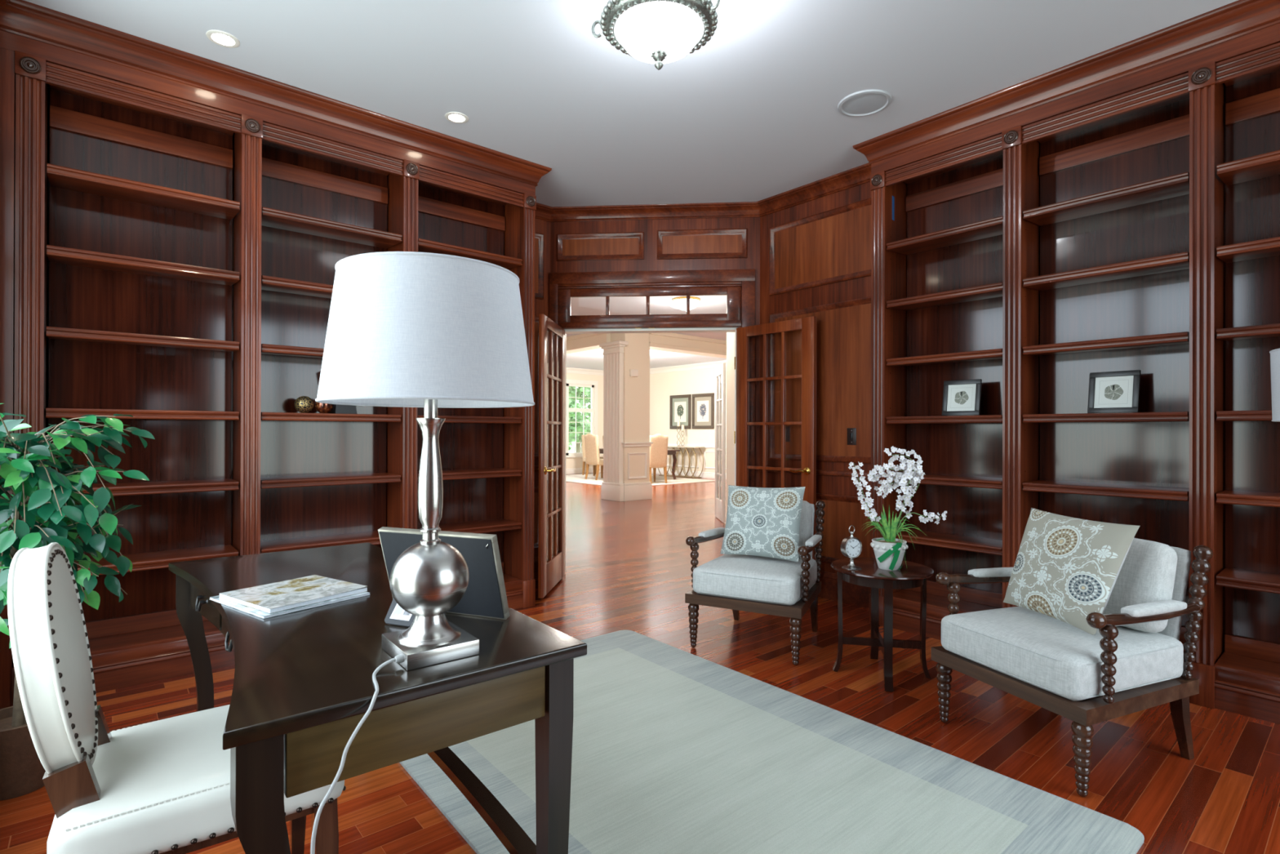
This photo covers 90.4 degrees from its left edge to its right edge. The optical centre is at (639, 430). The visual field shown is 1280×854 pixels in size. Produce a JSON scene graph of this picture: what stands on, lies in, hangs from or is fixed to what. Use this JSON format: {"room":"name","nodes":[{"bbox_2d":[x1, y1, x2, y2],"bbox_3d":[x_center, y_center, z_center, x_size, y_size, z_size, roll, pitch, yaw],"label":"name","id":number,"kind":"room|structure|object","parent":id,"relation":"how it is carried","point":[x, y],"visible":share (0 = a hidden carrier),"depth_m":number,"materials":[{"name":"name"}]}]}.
{"room":"home office","nodes":[
{"label":"home office","id":0,"kind":"room"},
{"bbox_2d":[12,74,550,666],"bbox_3d":[-2.011,-0.311,4.285,3.230,3.050,0.120,0,0,-40],"label":"wall","id":1,"kind":"structure","parent":0,"point":[541,306],"depth_m":3.83,"materials":[{"name":"brown wood"}]},
{"bbox_2d":[0,0,9,7],"bbox_3d":[0.875,-1.772,1.835,4.440,0.120,6.062,0,0,-40],"label":"trim","id":2,"kind":"structure","parent":1,"relation":"attached to","point":[2,2],"depth_m":2.69,"materials":[{"name":"brown wood"}]},
{"bbox_2d":[533,556,537,580],"bbox_3d":[-0.948,1.124,5.100,0.515,0.190,0.020,0,0,-40],"label":"baseboard","id":3,"kind":"structure","parent":1,"relation":"attached to","point":[535,558],"depth_m":5.17,"materials":[{"name":"brown wood"}]},
{"bbox_2d":[533,315,538,457],"bbox_3d":[-0.945,-0.357,5.100,0.390,1.152,0.023,0,0,-40],"label":"trim","id":4,"kind":"structure","parent":1,"relation":"attached to","point":[536,318],"depth_m":5.20,"materials":[{"name":"brown wood"}]},
{"bbox_2d":[533,486,538,548],"bbox_3d":[-0.948,0.709,5.098,0.390,0.500,0.023,0,0,-40],"label":"trim","id":5,"kind":"structure","parent":1,"relation":"attached to","point":[535,489],"depth_m":5.19,"materials":[{"name":"brown wood"}]},
{"bbox_2d":[534,231,543,299],"bbox_3d":[-0.942,-1.348,5.102,0.390,0.534,0.023,0,0,-40],"label":"wall panel","id":6,"kind":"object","parent":1,"relation":"attached to","point":[539,237],"depth_m":5.21,"materials":[{"name":"brown wood"}]},
{"bbox_2d":[533,314,564,598],"bbox_3d":[-0.675,0.182,4.913,0.155,2.035,0.722,0,0,5],"label":"door","id":7,"kind":"structure","parent":1,"relation":"in","point":[551,512],"depth_m":4.82,"materials":[{"name":"brown wood"}]},
{"bbox_2d":[556,231,644,261],"bbox_3d":[-0.328,-1.518,5.240,0.721,0.222,0.023,0,0,5],"label":"wall panel","id":8,"kind":"object","parent":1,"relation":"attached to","point":[628,245],"depth_m":5.24,"materials":[{"name":"brown wood"}]},
{"bbox_2d":[565,373,603,468],"bbox_3d":[-4.396,-0.298,16.429,10.000,3.050,0.120,0,0,-40],"label":"wall","id":9,"kind":"structure","parent":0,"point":[571,462],"depth_m":18.95,"materials":[{"name":"beige paint"}]},
{"bbox_2d":[565,378,598,457],"bbox_3d":[-2.109,-0.358,18.316,2.210,2.250,0.150,0,0,-40],"label":"window","id":10,"kind":"structure","parent":9,"relation":"attached to","point":[593,384],"depth_m":18.62,"materials":[{"name":"white paint"}]},
{"bbox_2d":[23,0,1238,370],"bbox_3d":[0.310,-1.872,8.864,12.950,0.100,17.800,0,0,-40],"label":"ceiling","id":11,"kind":"structure","parent":0,"point":[751,114],"depth_m":3.22,"materials":[{"name":"white paint"}]},
{"bbox_2d":[205,30,239,48],"bbox_3d":[-1.954,-1.835,2.982,0.134,0.006,0.134,0,0,-40],"label":"recessed light","id":12,"kind":"object","parent":11,"relation":"in","point":[224,39],"visible":1,"depth_m":2.98,"materials":[{"name":"white paint"}]},
{"bbox_2d":[444,111,468,123],"bbox_3d":[-1.073,-1.831,3.724,0.134,0.006,0.134,0,0,-40],"label":"recessed light","id":13,"kind":"object","parent":11,"relation":"in","point":[453,117],"visible":1,"depth_m":3.72,"materials":[{"name":"white paint"}]},
{"bbox_2d":[566,333,610,354],"bbox_3d":[-2.498,-1.691,13.881,0.380,0.260,6.220,0,0,-40],"label":"trim","id":14,"kind":"structure","parent":11,"relation":"attached to","point":[581,342],"depth_m":11.94,"materials":[{"name":"beige paint"}]},
{"bbox_2d":[591,0,719,70],"bbox_3d":[0.077,-1.646,2.571,0.474,0.374,0.476,0,0,-24],"label":"ceiling lamp","id":15,"kind":"object","parent":11,"relation":"attached to","point":[658,33],"visible":1,"depth_m":2.49,"materials":[{"name":"white glass"}]},
{"bbox_2d":[671,296,700,311],"bbox_3d":[0.639,-1.733,8.800,0.390,0.174,0.390,0,0,-40],"label":"ceiling lamp","id":16,"kind":"object","parent":11,"relation":"attached to","point":[680,303],"visible":0.88,"depth_m":8.68,"materials":[{"name":"white glass"}]},
{"bbox_2d":[837,89,892,116],"bbox_3d":[1.251,-1.823,3.548,0.286,0.010,0.286,0,0,-40],"label":"ceiling speaker","id":17,"kind":"object","parent":11,"relation":"attached to","point":[866,102],"visible":1,"depth_m":3.54,"materials":[{"name":"grey paint"}]},
{"bbox_2d":[842,93,887,114],"bbox_3d":[1.251,-1.822,3.548,0.238,0.003,0.238,0,0,-40],"label":"grille","id":18,"kind":"object","parent":17,"relation":"attached to","point":[856,103],"depth_m":3.54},
{"bbox_2d":[0,471,1279,853],"bbox_3d":[0.301,1.268,8.859,12.950,0.080,17.800,0,0,-40],"label":"floor","id":19,"kind":"structure","parent":0,"point":[628,563],"depth_m":2.72,"materials":[{"name":"brown wood"}]},
{"bbox_2d":[0,403,155,799],"bbox_3d":[-2.037,0.536,2.244,0.509,1.350,0.662,0,0,-40],"label":"potted ficus","id":20,"kind":"object","parent":19,"relation":"on","point":[46,506],"visible":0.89,"depth_m":2.13,"materials":[{"name":"green plant"}]},
{"bbox_2d":[0,706,45,799],"bbox_3d":[-2.117,1.091,2.165,0.250,0.240,0.250,0,0,-40],"label":"pot","id":21,"kind":"object","parent":20,"relation":"attached to","point":[22,771],"depth_m":2.10,"materials":[{"name":"brown ceramic"}]},
{"bbox_2d":[7,542,346,853],"bbox_3d":[-1.004,0.723,1.421,0.561,0.987,0.482,0,0,-36],"label":"desk chair","id":22,"kind":"object","parent":19,"relation":"on","point":[162,786],"visible":0.88,"depth_m":1.23,"materials":[{"name":"beige leather"}]},
{"bbox_2d":[0,0,551,709],"bbox_3d":[-1.908,-0.311,3.813,2.767,3.050,0.723,0,0,-40],"label":"bookcase","id":23,"kind":"object","parent":19,"relation":"on","point":[143,209],"visible":0.71,"depth_m":3.36,"materials":[{"name":"brown wood"}]},
{"bbox_2d":[294,395,313,413],"bbox_3d":[-1.906,-0.149,3.610,0.098,0.098,0.098,0,0,-40],"label":"decorative ball","id":24,"kind":"object","parent":23,"relation":"on","point":[303,404],"visible":0.96,"depth_m":3.58,"materials":[{"name":"gold metal"}]},
{"bbox_2d":[314,400,333,413],"bbox_3d":[-1.827,-0.149,3.678,0.100,0.100,0.100,0,0,-40],"label":"decorative ball","id":25,"kind":"object","parent":23,"relation":"on","point":[321,407],"visible":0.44,"depth_m":3.64,"materials":[{"name":"orange metal"}]},
{"bbox_2d":[328,404,356,413],"bbox_3d":[-1.770,-0.230,3.785,0.156,0.262,0.156,0,0,-44],"label":"planter","id":26,"kind":"object","parent":23,"relation":"on","point":[340,409],"visible":0.05,"depth_m":3.74,"materials":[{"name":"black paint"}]},
{"bbox_2d":[168,542,586,853],"bbox_3d":[-0.866,0.834,1.773,0.657,0.760,1.580,0,0,-39],"label":"desk","id":27,"kind":"object","parent":19,"relation":"on","point":[303,682],"visible":0.96,"depth_m":1.28,"materials":[{"name":"brown wood"}]},
{"bbox_2d":[209,591,370,618],"bbox_3d":[-0.950,0.450,1.732,0.305,0.006,0.278,0,0,35],"label":"catalogue","id":28,"kind":"object","parent":27,"relation":"on","point":[264,615],"visible":0.23,"depth_m":1.63,"materials":[{"name":"white paper"}]},
{"bbox_2d":[218,574,367,613],"bbox_3d":[-0.943,0.439,1.736,0.268,0.014,0.262,0,0,34],"label":"magazine","id":29,"kind":"object","parent":28,"relation":"on","point":[272,597],"visible":1,"depth_m":1.71,"materials":[{"name":"paper"}]},
{"bbox_2d":[310,251,534,853],"bbox_3d":[-0.454,0.447,1.289,0.485,1.532,0.430,0,0,-38],"label":"table lamp","id":30,"kind":"object","parent":27,"relation":"on","point":[430,331],"visible":1,"depth_m":1.16,"materials":[{"name":"white fabric"}]},
{"bbox_2d":[377,526,509,626],"bbox_3d":[-0.498,0.348,1.534,0.335,0.211,0.147,0,0,20],"label":"picture frame","id":31,"kind":"object","parent":27,"relation":"on","point":[485,595],"visible":0.63,"depth_m":1.52,"materials":[{"name":"silver metal"}]},
{"bbox_2d":[599,333,653,501],"bbox_3d":[-0.256,-0.294,11.495,0.770,3.050,0.620,0,0,-40],"label":"pillar","id":32,"kind":"structure","parent":19,"relation":"on","point":[627,443],"depth_m":11.28,"materials":[{"name":"beige paint"}]},
{"bbox_2d":[629,368,638,377],"bbox_3d":[-0.105,-1.016,11.245,0.160,0.135,0.055,0,0,-40],"label":"door chime","id":33,"kind":"object","parent":32,"relation":"attached to","point":[633,372],"visible":1,"depth_m":11.21,"materials":[{"name":"white paint"}]},
{"bbox_2d":[565,473,715,485],"bbox_3d":[-0.520,1.232,16.302,3.050,0.012,4.000,0,0,-40],"label":"dining rug","id":34,"kind":"object","parent":19,"relation":"on","point":[580,478],"visible":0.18,"depth_m":15.78,"materials":[{"name":"carpet"}]},
{"bbox_2d":[581,433,603,475],"bbox_3d":[-1.252,0.646,17.589,0.500,1.157,0.610,0,0,-40],"label":"dining chair","id":35,"kind":"object","parent":34,"relation":"on","point":[594,467],"visible":0.35,"depth_m":17.59,"materials":[{"name":"fabric"}]},
{"bbox_2d":[584,433,603,479],"bbox_3d":[-1.031,0.645,16.103,0.610,1.157,0.500,0,0,-42],"label":"dining chair","id":36,"kind":"object","parent":34,"relation":"on","point":[591,440],"visible":0.88,"depth_m":15.88,"materials":[{"name":"fabric"}]},
{"bbox_2d":[595,448,680,479],"bbox_3d":[-0.136,0.846,16.432,1.240,0.757,2.300,0,0,-40],"label":"dining table","id":37,"kind":"object","parent":34,"relation":"on","point":[670,451],"visible":0.3,"depth_m":15.98,"materials":[{"name":"brown wood"}]},
{"bbox_2d":[649,433,668,484],"bbox_3d":[0.299,0.647,15.010,0.500,1.157,0.610,0,0,-30],"label":"dining chair","id":38,"kind":"object","parent":34,"relation":"on","point":[659,448],"visible":0.7,"depth_m":14.78,"materials":[{"name":"fabric"}]},
{"bbox_2d":[657,445,704,478],"bbox_3d":[1.079,0.832,17.334,0.340,0.825,1.560,0,0,-40],"label":"console table","id":39,"kind":"object","parent":19,"relation":"on","point":[672,446],"visible":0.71,"depth_m":17.12,"materials":[{"name":"beige wood"}]},
{"bbox_2d":[676,426,680,446],"bbox_3d":[1.052,0.146,17.338,0.109,0.545,0.109,0,0,5],"label":"candle holder","id":40,"kind":"object","parent":39,"relation":"on","point":[678,426],"visible":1,"depth_m":17.30,"materials":[{"name":"beige metal"}]},
{"bbox_2d":[684,500,825,665],"bbox_3d":[0.712,0.820,3.742,0.691,0.811,0.745,0,0,28],"label":"armchair","id":41,"kind":"object","parent":19,"relation":"on","point":[768,585],"visible":0.8,"depth_m":3.48,"materials":[{"name":"white fabric"}]},
{"bbox_2d":[693,554,817,605],"bbox_3d":[0.684,0.838,3.688,0.585,0.177,0.623,0,0,28],"label":"seat cushion","id":42,"kind":"object","parent":41,"relation":"on","point":[729,580],"depth_m":3.46,"materials":[{"name":"fabric"}]},
{"bbox_2d":[720,484,804,562],"bbox_3d":[0.715,0.528,3.730,0.472,0.414,0.175,0,0,31],"label":"throw pillow","id":43,"kind":"object","parent":41,"relation":"on","point":[764,522],"visible":0.99,"depth_m":3.67,"materials":[{"name":"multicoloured fabric"}]},
{"bbox_2d":[798,500,812,557],"bbox_3d":[0.799,0.587,3.905,0.502,0.343,0.187,0,0,28],"label":"cushion","id":44,"kind":"object","parent":41,"relation":"on","point":[806,520],"depth_m":3.77,"materials":[{"name":"fabric"}]},
{"bbox_2d":[400,630,1144,853],"bbox_3d":[0.106,1.210,2.390,1.604,0.012,2.540,0,0,-39],"label":"rug","id":45,"kind":"object","parent":19,"relation":"on","point":[675,750],"visible":0.73,"depth_m":2.18,"materials":[{"name":"fabric"}]},
{"bbox_2d":[831,557,934,691],"bbox_3d":[1.212,0.954,3.199,0.486,0.544,0.486,0,0,-40],"label":"side table","id":46,"kind":"object","parent":19,"relation":"on","point":[913,575],"visible":0.91,"depth_m":3.14,"materials":[{"name":"brown wood"}]},
{"bbox_2d":[840,524,862,569],"bbox_3d":[1.051,0.574,3.156,0.106,0.213,0.094,0,0,-20],"label":"desk clock","id":47,"kind":"object","parent":46,"relation":"on","point":[851,546],"visible":1,"depth_m":3.15,"materials":[{"name":"silver metal"}]},
{"bbox_2d":[848,445,946,570],"bbox_3d":[1.255,0.378,3.149,0.465,0.607,0.179,0,0,0],"label":"potted orchid","id":48,"kind":"object","parent":46,"relation":"on","point":[889,551],"visible":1,"depth_m":3.12,"materials":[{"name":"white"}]},
{"bbox_2d":[853,0,1279,724],"bbox_3d":[2.614,-0.299,2.901,0.393,3.050,3.411,0,0,-40],"label":"bookcase","id":49,"kind":"object","parent":19,"relation":"on","point":[1131,169],"visible":0.81,"depth_m":3.29,"materials":[{"name":"brown wood"}]},
{"bbox_2d":[942,378,982,415],"bbox_3d":[1.923,-0.195,3.780,0.117,0.211,0.208,0,0,-44],"label":"picture frame","id":50,"kind":"object","parent":49,"relation":"on","point":[963,397],"visible":0.91,"depth_m":3.75,"materials":[{"name":"black paint"}]},
{"bbox_2d":[946,383,976,411],"bbox_3d":[1.897,-0.196,3.755,0.025,0.158,0.156,0,0,-44],"label":"print","id":51,"kind":"object","parent":50,"relation":"attached to","point":[960,397],"depth_m":3.75},
{"bbox_2d":[1087,369,1141,413],"bbox_3d":[2.413,-0.195,3.227,0.117,0.211,0.212,0,0,-38],"label":"picture frame","id":52,"kind":"object","parent":49,"relation":"on","point":[1109,392],"visible":0.94,"depth_m":3.20,"materials":[{"name":"black paint"}]},
{"bbox_2d":[1093,375,1133,408],"bbox_3d":[2.385,-0.195,3.204,0.025,0.158,0.160,0,0,-38],"label":"print","id":53,"kind":"object","parent":52,"relation":"attached to","point":[1109,391],"depth_m":3.20},
{"bbox_2d":[931,537,1213,796],"bbox_3d":[1.688,0.821,2.511,0.745,0.811,0.691,0,0,-21],"label":"armchair","id":54,"kind":"object","parent":19,"relation":"on","point":[1134,661],"visible":0.8,"depth_m":2.33,"materials":[{"name":"white fabric"}]},
{"bbox_2d":[941,606,1183,701],"bbox_3d":[1.631,0.839,2.490,0.623,0.177,0.585,0,0,-21],"label":"seat cushion","id":55,"kind":"object","parent":54,"relation":"on","point":[1038,655],"depth_m":2.30,"materials":[{"name":"fabric"}]},
{"bbox_2d":[1003,507,1139,635],"bbox_3d":[1.663,0.532,2.507,0.193,0.406,0.484,0,0,-15],"label":"throw pillow","id":56,"kind":"object","parent":54,"relation":"on","point":[1066,569],"visible":0.99,"depth_m":2.43,"materials":[{"name":"beige fabric"}]},
{"bbox_2d":[1103,537,1177,632],"bbox_3d":[1.861,0.588,2.577,0.187,0.343,0.502,0,0,-21],"label":"cushion","id":57,"kind":"object","parent":54,"relation":"on","point":[1148,573],"depth_m":2.38,"materials":[{"name":"fabric"}]},
{"bbox_2d":[1269,348,1279,422],"bbox_3d":[2.514,0.462,2.252,0.408,1.523,0.408,0,0,-40],"label":"floor lamp","id":58,"kind":"object","parent":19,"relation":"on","point":[1275,353],"visible":1,"depth_m":2.34,"materials":[{"name":"white fabric"}]},
{"bbox_2d":[550,217,759,487],"bbox_3d":[0.113,-0.303,5.278,1.826,3.050,0.130,0,0,5],"label":"wall","id":59,"kind":"structure","parent":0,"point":[650,228],"depth_m":5.21,"materials":[{"name":"brown wood"}]},
{"bbox_2d":[558,286,741,322],"bbox_3d":[0.070,-1.039,5.248,1.511,0.279,0.038,0,0,5],"label":"window","id":60,"kind":"structure","parent":59,"relation":"attached to","point":[733,294],"depth_m":5.23,"materials":[{"name":"brown wood"}]},
{"bbox_2d":[649,366,726,473],"bbox_3d":[2.568,-0.278,16.053,0.120,3.050,9.720,0,0,-40],"label":"wall","id":61,"kind":"structure","parent":0,"point":[662,385],"depth_m":17.63,"materials":[{"name":"beige paint"}]},
{"bbox_2d":[566,360,726,375],"bbox_3d":[-0.427,-1.741,15.591,5.050,0.144,6.300,0,0,-40],"label":"trim","id":62,"kind":"structure","parent":61,"relation":"attached to","point":[711,364],"depth_m":17.92,"materials":[{"name":"white paint"}]},
{"bbox_2d":[669,394,691,428],"bbox_3d":[1.114,-0.525,17.639,0.035,0.940,0.820,0,0,-40],"label":"framed print","id":63,"kind":"object","parent":61,"relation":"attached to","point":[680,406],"visible":1,"depth_m":17.63,"materials":[{"name":"grey"}]},
{"bbox_2d":[648,333,726,358],"bbox_3d":[1.863,-1.665,13.154,4.720,0.290,0.420,0,0,-40],"label":"trim","id":64,"kind":"structure","parent":61,"relation":"attached to","point":[668,342],"depth_m":12.15,"materials":[{"name":"beige paint"}]},
{"bbox_2d":[666,450,726,469],"bbox_3d":[1.545,0.771,17.140,0.022,0.450,5.700,0,0,-40],"label":"trim","id":65,"kind":"structure","parent":61,"relation":"attached to","point":[704,452],"depth_m":16.94,"materials":[{"name":"white paint"}]},
{"bbox_2d":[667,444,726,448],"bbox_3d":[1.478,0.406,17.214,0.030,0.080,6.300,0,0,-40],"label":"trim","id":66,"kind":"structure","parent":61,"relation":"attached to","point":[685,445],"depth_m":17.16,"materials":[{"name":"white paint"}]},
{"bbox_2d":[691,392,714,428],"bbox_3d":[1.675,-0.524,16.981,0.035,0.940,0.800,0,0,-40],"label":"framed print","id":67,"kind":"object","parent":61,"relation":"attached to","point":[702,404],"visible":1,"depth_m":16.97,"materials":[{"name":"beige"}]},
{"bbox_2d":[725,332,734,520],"bbox_3d":[1.509,-0.296,6.782,0.214,3.050,3.463,0,0,-9],"label":"wall","id":68,"kind":"structure","parent":0,"point":[730,335],"depth_m":8.30,"materials":[{"name":"beige paint"}]},
{"bbox_2d":[565,466,726,479],"bbox_3d":[-1.250,1.154,12.725,10.000,0.152,9.600,0,0,-40],"label":"baseboard","id":69,"kind":"structure","parent":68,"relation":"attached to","point":[577,470],"depth_m":17.94,"materials":[{"name":"white paint"}]},
{"bbox_2d":[759,82,1226,653],"bbox_3d":[2.789,-0.299,3.096,0.120,3.050,5.500,0,0,-40],"label":"wall","id":70,"kind":"structure","parent":0,"point":[860,287],"depth_m":4.70,"materials":[{"name":"brown wood"}]},
{"bbox_2d":[549,269,755,574],"bbox_3d":[0.092,-0.042,5.279,1.684,2.527,0.190,0,0,5],"label":"door frame","id":71,"kind":"structure","parent":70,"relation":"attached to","point":[746,277],"depth_m":5.19,"materials":[{"name":"brown wood"}]},
{"bbox_2d":[657,228,747,259],"bbox_3d":[0.504,-1.520,5.173,0.730,0.234,0.023,0,0,5],"label":"wall panel","id":72,"kind":"object","parent":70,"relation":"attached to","point":[718,242],"depth_m":5.18,"materials":[{"name":"brown wood"}]},
{"bbox_2d":[534,163,871,222],"bbox_3d":[0.357,-1.780,4.910,2.946,0.096,0.746,0,0,13],"label":"trim","id":73,"kind":"structure","parent":70,"relation":"attached to","point":[860,175],"depth_m":5.13,"materials":[{"name":"brown wood"}]},
{"bbox_2d":[733,315,816,559],"bbox_3d":[1.004,0.186,4.917,0.155,2.035,0.800,0,0,-42],"label":"door","id":74,"kind":"structure","parent":70,"relation":"in","point":[807,326],"depth_m":4.82,"materials":[{"name":"brown wood"}]},
{"bbox_2d":[785,426,789,441],"bbox_3d":[1.131,0.024,4.941,0.012,0.120,0.072,0,0,-40],"label":"light switch","id":75,"kind":"object","parent":70,"relation":"attached to","point":[787,428],"visible":0.65,"depth_m":4.93,"materials":[{"name":"black"}]},
{"bbox_2d":[759,469,869,477],"bbox_3d":[1.337,0.307,4.690,0.022,0.035,1.150,0,0,-40],"label":"trim","id":76,"kind":"structure","parent":70,"relation":"attached to","point":[845,473],"depth_m":4.60,"materials":[{"name":"brown wood"}]},
{"bbox_2d":[768,290,906,463],"bbox_3d":[1.394,-0.351,4.627,0.023,1.152,1.120,0,0,-40],"label":"wall panel","id":77,"kind":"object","parent":70,"relation":"attached to","point":[843,328],"depth_m":4.63,"materials":[{"name":"brown wood"}]},
{"bbox_2d":[768,197,906,295],"bbox_3d":[1.395,-1.342,4.630,0.023,0.534,1.125,0,0,-40],"label":"wall panel","id":78,"kind":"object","parent":70,"relation":"attached to","point":[833,246],"depth_m":4.70,"materials":[{"name":"brown wood"}]},
{"bbox_2d":[816,493,871,563],"bbox_3d":[1.391,0.715,4.625,0.023,0.500,1.120,0,0,-40],"label":"trim","id":79,"kind":"structure","parent":70,"relation":"attached to","point":[842,512],"depth_m":4.57,"materials":[{"name":"brown wood"}]},
{"bbox_2d":[817,570,870,608],"bbox_3d":[1.330,1.129,4.695,0.020,0.190,1.145,0,0,-40],"label":"baseboard","id":80,"kind":"structure","parent":70,"relation":"attached to","point":[854,594],"depth_m":4.53,"materials":[{"name":"brown wood"}]},
{"bbox_2d":[847,427,856,444],"bbox_3d":[1.499,0.040,4.509,0.012,0.120,0.072,0,0,-40],"label":"light switch","id":81,"kind":"object","parent":70,"relation":"attached to","point":[851,432],"visible":1,"depth_m":4.50,"materials":[{"name":"black"}]},
{"label":"outside","id":82,"kind":"structure","parent":0,"visible":0},
{"bbox_2d":[568,447,581,453],"bbox_3d":[-13.149,1.788,38.580,50.000,0.100,44.200,0,0,-40],"label":"lawn","id":83,"kind":"structure","parent":82,"point":[572,450],"depth_m":56.30,"materials":[{"name":"white"}]},
{"bbox_2d":[568,397,590,446],"bbox_3d":[-3.157,0.137,25.571,2.306,3.228,2.318,0,0,-40],"label":"tree","id":84,"kind":"object","parent":83,"relation":"on","point":[580,418],"visible":0.21,"depth_m":25.45,"materials":[{"name":"green plant"}]},
{"bbox_2d":[568,386,591,408],"bbox_3d":[-3.773,-1.034,31.596,3.149,5.581,3.140,0,0,-40],"label":"tree","id":85,"kind":"object","parent":83,"relation":"on","point":[571,388],"visible":0.09,"depth_m":31.10,"materials":[{"name":"green plant"}]},
{"bbox_2d":[568,405,591,452],"bbox_3d":[-2.780,0.313,28.091,2.079,2.889,2.135,0,0,-40],"label":"tree","id":86,"kind":"object","parent":83,"relation":"on","point":[588,428],"visible":0.13,"depth_m":28.01,"materials":[{"name":"green plant"}]},
{"bbox_2d":[580,386,591,452],"bbox_3d":[-3.245,-1.416,37.177,3.738,6.367,3.682,0,0,-40],"label":"tree","id":87,"kind":"object","parent":83,"relation":"on","point":[589,388],"visible":0.02,"depth_m":37.32,"materials":[{"name":"green plant"}]},
{"bbox_3d":[3.505,-0.285,10.370,6.060,3.050,0.150,0,0,-40],"label":"wall","id":88,"kind":"structure","parent":0,"visible":0},
{"bbox_2d":[715,362,725,522],"bbox_3d":[1.109,0.156,8.809,0.036,2.130,0.640,0,0,-3],"label":"door","id":89,"kind":"structure","parent":88,"relation":"in","point":[720,371],"depth_m":8.75,"materials":[{"name":"white paint"}]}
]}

